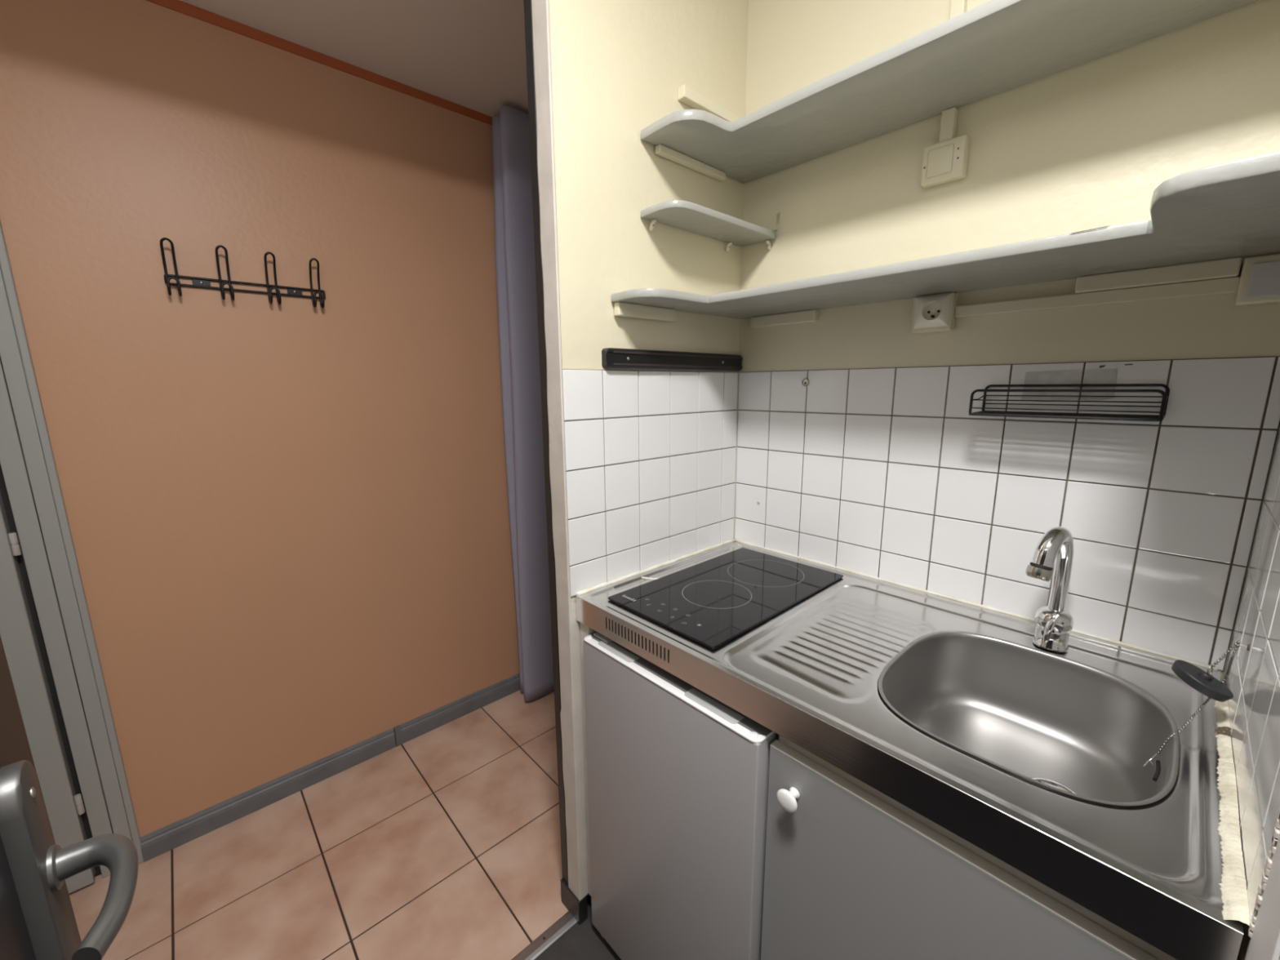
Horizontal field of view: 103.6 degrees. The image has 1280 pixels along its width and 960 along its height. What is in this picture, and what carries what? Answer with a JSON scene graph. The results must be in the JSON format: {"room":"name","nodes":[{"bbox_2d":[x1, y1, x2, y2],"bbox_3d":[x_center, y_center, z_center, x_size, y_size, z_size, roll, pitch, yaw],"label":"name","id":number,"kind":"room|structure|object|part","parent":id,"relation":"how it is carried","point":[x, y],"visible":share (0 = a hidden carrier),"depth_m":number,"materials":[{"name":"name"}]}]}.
{"room":"kitchenette","nodes":[
{"label":"kitchenette","id":0,"kind":"room"},
{"bbox_2d":[0,0,519,837],"bbox_3d":[-0.893,-0.332,1.833,3.210,2.720,0.100,-10,14,-42],"label":"wall","id":1,"kind":"structure","parent":0,"point":[289,522],"depth_m":1.53,"materials":[{"name":"brown paint"}]},
{"bbox_2d":[0,220,143,893],"bbox_3d":[-1.776,0.130,1.070,0.756,2.110,0.108,-10,14,-42],"label":"door frame","id":2,"kind":"structure","parent":1,"relation":"in","point":[46,633],"depth_m":1.29,"materials":[{"name":"grey paint"}]},
{"bbox_2d":[160,237,325,308],"bbox_3d":[-1.129,-0.590,1.462,0.377,0.144,0.049,-10,14,-42],"label":"coat rack","id":3,"kind":"object","parent":1,"relation":"attached to","point":[201,282],"visible":1,"depth_m":1.44,"materials":[{"name":"black metal"}]},
{"bbox_3d":[-1.226,-0.551,1.408,0.038,0.022,0.006,-10,14,-42],"label":"mounting plate","id":4,"kind":"part","parent":3,"relation":"part of","materials":[{"name":"black metal"}]},
{"bbox_3d":[-1.141,-0.565,1.480,0.377,0.028,0.007,-10,14,-42],"label":"rail","id":5,"kind":"part","parent":3,"relation":"part of","materials":[{"name":"black metal"}]},
{"bbox_3d":[-1.065,-0.580,1.554,0.038,0.022,0.006,-10,14,-42],"label":"mounting plate","id":6,"kind":"part","parent":3,"relation":"part of","materials":[{"name":"black metal"}]},
{"bbox_2d":[146,0,492,125],"bbox_3d":[-0.881,-1.290,1.599,3.150,0.028,0.004,-10,14,-42],"label":"trim","id":7,"kind":"structure","parent":1,"relation":"attached to","point":[183,7],"depth_m":1.50,"materials":[{"name":"brown paint"}]},
{"bbox_2d":[140,673,519,862],"bbox_3d":[-0.581,0.927,2.274,2.396,0.076,0.016,-10,14,-42],"label":"baseboard","id":8,"kind":"structure","parent":1,"relation":"attached to","point":[159,842],"depth_m":1.75,"materials":[{"name":"grey paint"}]},
{"bbox_2d":[68,690,621,959],"bbox_3d":[0.022,1.200,1.088,3.160,0.031,2.680,-10,14,-42],"label":"floor","id":9,"kind":"structure","parent":0,"point":[444,843],"depth_m":1.45,"materials":[{"name":"tile"}]},
{"bbox_2d":[0,635,137,959],"bbox_3d":[-0.127,0.339,0.058,0.092,2.032,0.878,-10,14,-42],"label":"door","id":10,"kind":"structure","parent":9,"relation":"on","point":[37,921],"depth_m":0.30,"materials":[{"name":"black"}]},
{"bbox_3d":[-0.330,0.249,0.303,0.040,0.019,0.100,-10,14,-42],"label":"lever","id":11,"kind":"part","parent":10,"relation":"part of","materials":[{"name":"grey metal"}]},
{"bbox_2d":[511,911,577,959],"bbox_3d":[-0.405,1.181,1.112,0.628,0.006,0.038,-10,14,-42],"label":"trim","id":12,"kind":"structure","parent":9,"relation":"on","point":[559,927],"depth_m":1.26,"materials":[{"name":"silver metal"}]},
{"bbox_2d":[582,631,779,959],"bbox_3d":[0.239,0.742,1.226,0.577,0.820,0.475,-10,14,-42],"label":"fridge","id":13,"kind":"object","parent":9,"relation":"on","point":[678,776],"visible":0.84,"depth_m":0.98,"materials":[{"name":"grey metal"}]},
{"bbox_3d":[-0.077,0.349,1.124,0.029,0.005,0.050,-10,14,-42],"label":"hinge plate","id":14,"kind":"part","parent":13,"relation":"part of","materials":[{"name":"grey plastic"}]},
{"bbox_3d":[0.047,0.382,0.975,0.054,0.004,0.465,-10,14,-42],"label":"door trim","id":15,"kind":"part","parent":13,"relation":"part of","materials":[{"name":"white plastic"}]},
{"bbox_2d":[760,735,1177,959],"bbox_3d":[0.568,0.794,0.881,0.588,0.836,0.476,-10,14,-42],"label":"base cabinet","id":16,"kind":"object","parent":9,"relation":"on","point":[852,872],"visible":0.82,"depth_m":0.69,"materials":[{"name":"grey"}]},
{"bbox_3d":[0.230,0.487,0.772,0.028,0.034,0.034,-10,14,-42],"label":"knob","id":17,"kind":"part","parent":16,"relation":"part of","materials":[{"name":"white plastic"}]},
{"bbox_2d":[575,541,1243,959],"bbox_3d":[0.405,0.367,1.001,0.590,0.161,0.984,-10,14,-42],"label":"countertop","id":18,"kind":"structure","parent":16,"relation":"on","point":[1033,756],"depth_m":0.80,"materials":[{"name":"silver metal"}]},
{"bbox_2d":[641,576,658,579],"bbox_3d":[0.024,0.244,1.254,0.056,0.004,0.012,2,11,15],"label":"smear","id":19,"kind":"object","parent":18,"relation":"on","point":[642,576],"visible":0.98,"depth_m":1.25,"materials":[{"name":"white"}]},
{"bbox_2d":[608,547,843,648],"bbox_3d":[0.216,0.253,1.190,0.507,0.006,0.304,-10,14,-42],"label":"induction hob","id":20,"kind":"object","parent":18,"relation":"in","point":[711,602],"visible":1,"depth_m":1.14,"materials":[{"name":"black glass"}]},
{"bbox_2d":[878,631,1179,805],"bbox_3d":[0.582,0.408,0.793,0.389,0.154,0.347,-10,14,-42],"label":"basin","id":21,"kind":"object","parent":18,"relation":"in","point":[1069,731],"depth_m":0.87,"materials":[{"name":"silver metal"}]},
{"bbox_2d":[1025,526,1074,652],"bbox_3d":[0.719,0.192,0.890,0.128,0.231,0.055,-5,12,-22],"label":"mixer tap","id":22,"kind":"object","parent":18,"relation":"on","point":[1054,622],"visible":1,"depth_m":0.89,"materials":[{"name":"silver metal"}]},
{"bbox_3d":[0.736,0.265,0.901,0.024,0.052,0.014,-4,11,-17],"label":"lever","id":23,"kind":"part","parent":22,"relation":"part of","materials":[{"name":"silver metal"}]},
{"bbox_3d":[0.718,0.167,0.879,0.106,0.176,0.030,-6,12,-26],"label":"spout","id":24,"kind":"part","parent":22,"relation":"part of","materials":[{"name":"silver metal"}]},
{"bbox_2d":[1142,640,1239,766],"bbox_3d":[0.758,0.302,0.688,0.127,0.180,0.061,-8,13,-34],"label":"plug","id":25,"kind":"object","parent":18,"relation":"on","point":[1202,682],"visible":1,"depth_m":0.69,"materials":[{"name":"black rubber"}]},
{"bbox_2d":[1213,700,1249,925],"bbox_3d":[0.692,0.356,0.597,0.467,0.011,0.017,-10,14,-42],"label":"bead","id":26,"kind":"object","parent":18,"relation":"on","point":[1234,891],"visible":0.98,"depth_m":0.53,"materials":[{"name":"beige"}]},
{"bbox_2d":[1213,726,1231,736],"bbox_3d":[0.788,0.340,0.681,0.022,0.008,0.014,-10,14,-42],"label":"stain","id":27,"kind":"object","parent":26,"relation":"on","point":[1220,731],"depth_m":0.68,"materials":[{"name":"brown"}]},
{"bbox_2d":[179,0,528,117],"bbox_3d":[-0.580,-1.280,1.299,3.210,0.060,1.050,-10,14,-42],"label":"ceiling","id":28,"kind":"structure","parent":0,"point":[470,54],"depth_m":1.45,"materials":[{"name":"beige paint"}]},
{"bbox_2d":[492,105,554,702],"bbox_3d":[-0.403,-0.203,2.123,0.342,2.325,0.153,-8,13,-34],"label":"curtain","id":29,"kind":"object","parent":28,"relation":"hanging from","point":[514,245],"visible":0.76,"depth_m":1.99,"materials":[{"name":"grey fabric"}]},
{"bbox_2d":[531,0,748,901],"bbox_3d":[0.408,-0.335,1.597,1.611,2.650,0.056,-10,14,-42],"label":"wall partition","id":30,"kind":"structure","parent":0,"point":[642,462],"depth_m":1.15,"materials":[{"name":"beige paint"}]},
{"bbox_2d":[523,0,568,884],"bbox_3d":[-0.173,-0.206,1.133,0.102,2.720,0.028,-10,14,-42],"label":"trim","id":31,"kind":"structure","parent":30,"relation":"attached to","point":[528,21],"depth_m":1.10,"materials":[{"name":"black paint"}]},
{"bbox_2d":[560,878,587,924],"bbox_3d":[-0.174,1.104,1.330,0.028,0.072,0.083,-10,14,-42],"label":"baseboard","id":32,"kind":"structure","parent":30,"relation":"attached to","point":[579,909],"depth_m":1.31,"materials":[{"name":"black paint"}]},
{"bbox_2d":[579,622,596,896],"bbox_3d":[0.078,0.662,1.406,0.554,0.764,0.033,-10,14,-42],"label":"filler panel","id":33,"kind":"object","parent":30,"relation":"attached to","point":[585,631],"visible":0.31,"depth_m":1.21,"materials":[{"name":"beige paint"}]},
{"bbox_2d":[601,347,742,371],"bbox_3d":[0.104,-0.301,1.273,0.496,0.045,0.019,-10,14,-42],"label":"bar","id":34,"kind":"object","parent":30,"relation":"attached to","point":[611,357],"visible":1,"depth_m":1.23,"materials":[{"name":"black plastic"}]},
{"bbox_2d":[640,200,776,252],"bbox_3d":[0.179,-0.604,1.220,0.388,0.038,0.114,-10,14,-42],"label":"wall shelf","id":35,"kind":"object","parent":30,"relation":"attached to","point":[690,216],"visible":1,"depth_m":1.18,"materials":[{"name":"grey paint"}]},
{"bbox_2d":[677,84,740,121],"bbox_3d":[0.172,-0.903,1.226,0.212,0.026,0.022,-10,14,-42],"label":"batten","id":36,"kind":"object","parent":30,"relation":"attached to","point":[689,96],"visible":0.73,"depth_m":1.19,"materials":[{"name":"beige paint"}]},
{"bbox_2d":[733,0,1279,684],"bbox_3d":[0.673,-0.209,1.112,0.101,2.720,1.160,-10,14,-42],"label":"wall","id":37,"kind":"structure","parent":0,"point":[879,466],"depth_m":0.97,"materials":[{"name":"beige paint"}]},
{"bbox_2d":[801,377,808,386],"bbox_3d":[0.426,-0.252,1.298,0.004,0.021,0.021,-10,14,-42],"label":"ring","id":38,"kind":"object","parent":37,"relation":"attached to","point":[805,382],"visible":1,"depth_m":1.30,"materials":[{"name":"silver metal"}]},
{"bbox_2d":[576,538,1217,670],"bbox_3d":[0.404,0.285,0.992,0.590,0.010,0.985,-10,14,-42],"label":"trim","id":39,"kind":"structure","parent":37,"relation":"attached to","point":[623,578],"depth_m":1.17,"materials":[{"name":"beige plastic"}]},
{"bbox_2d":[911,292,958,333],"bbox_3d":[0.610,-0.347,1.051,0.046,0.074,0.076,-10,14,-42],"label":"power socket","id":40,"kind":"object","parent":37,"relation":"attached to","point":[935,313],"visible":1,"depth_m":1.04,"materials":[{"name":"beige paint"}]},
{"bbox_2d":[920,106,969,188],"bbox_3d":[0.609,-0.664,1.003,0.028,0.131,0.077,-10,14,-42],"label":"junction box","id":41,"kind":"object","parent":37,"relation":"attached to","point":[945,161],"visible":1,"depth_m":0.99,"materials":[{"name":"beige paint"}]},
{"bbox_2d":[611,151,1279,328],"bbox_3d":[0.445,-0.352,0.908,0.477,0.046,0.988,-10,14,-42],"label":"wall shelf","id":42,"kind":"object","parent":37,"relation":"attached to","point":[1202,224],"visible":1,"depth_m":0.77,"materials":[{"name":"grey paint"}]},
{"bbox_2d":[640,0,1258,183],"bbox_3d":[0.474,-0.707,0.871,0.380,0.037,0.988,-10,14,-42],"label":"wall shelf","id":43,"kind":"object","parent":37,"relation":"attached to","point":[994,46],"visible":1,"depth_m":0.89,"materials":[{"name":"grey paint"}]},
{"bbox_2d":[949,0,967,19],"bbox_3d":[0.608,-1.038,0.938,0.018,0.586,0.024,-10,14,-42],"label":"duct","id":44,"kind":"object","parent":37,"relation":"attached to","point":[957,7],"visible":0.02,"depth_m":0.96,"materials":[{"name":"beige paint"}]},
{"bbox_2d":[968,383,1169,421],"bbox_3d":[0.748,-0.141,0.893,0.093,0.057,0.260,-10,14,-42],"label":"wire basket","id":45,"kind":"object","parent":37,"relation":"attached to","point":[1165,396],"visible":1,"depth_m":0.88,"materials":[{"name":"black metal"}]},
{"bbox_2d":[954,276,1239,317],"bbox_3d":[0.776,-0.320,0.897,0.014,0.022,0.378,-10,14,-42],"label":"duct","id":46,"kind":"object","parent":37,"relation":"attached to","point":[1229,285],"visible":1,"depth_m":0.86,"materials":[{"name":"beige paint"}]},
{"bbox_2d":[1235,253,1279,306],"bbox_3d":[0.924,-0.292,0.730,0.028,0.067,0.072,-10,14,-42],"label":"cover plate","id":47,"kind":"object","parent":37,"relation":"attached to","point":[1260,277],"visible":1,"depth_m":0.73,"materials":[{"name":"beige paint"}]},
{"bbox_2d":[1224,431,1279,959],"bbox_3d":[0.749,-0.091,0.480,0.669,2.720,0.113,-10,14,-42],"label":"wall","id":48,"kind":"structure","parent":0,"point":[1253,679],"depth_m":0.55,"materials":[{"name":"white tile"}]},
{"bbox_2d":[1236,643,1249,650],"bbox_3d":[0.799,0.220,0.667,0.009,0.009,0.014,-10,14,-42],"label":"pin","id":49,"kind":"object","parent":48,"relation":"attached to","point":[1247,646],"visible":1,"depth_m":0.67,"materials":[{"name":"silver metal"}]}
]}

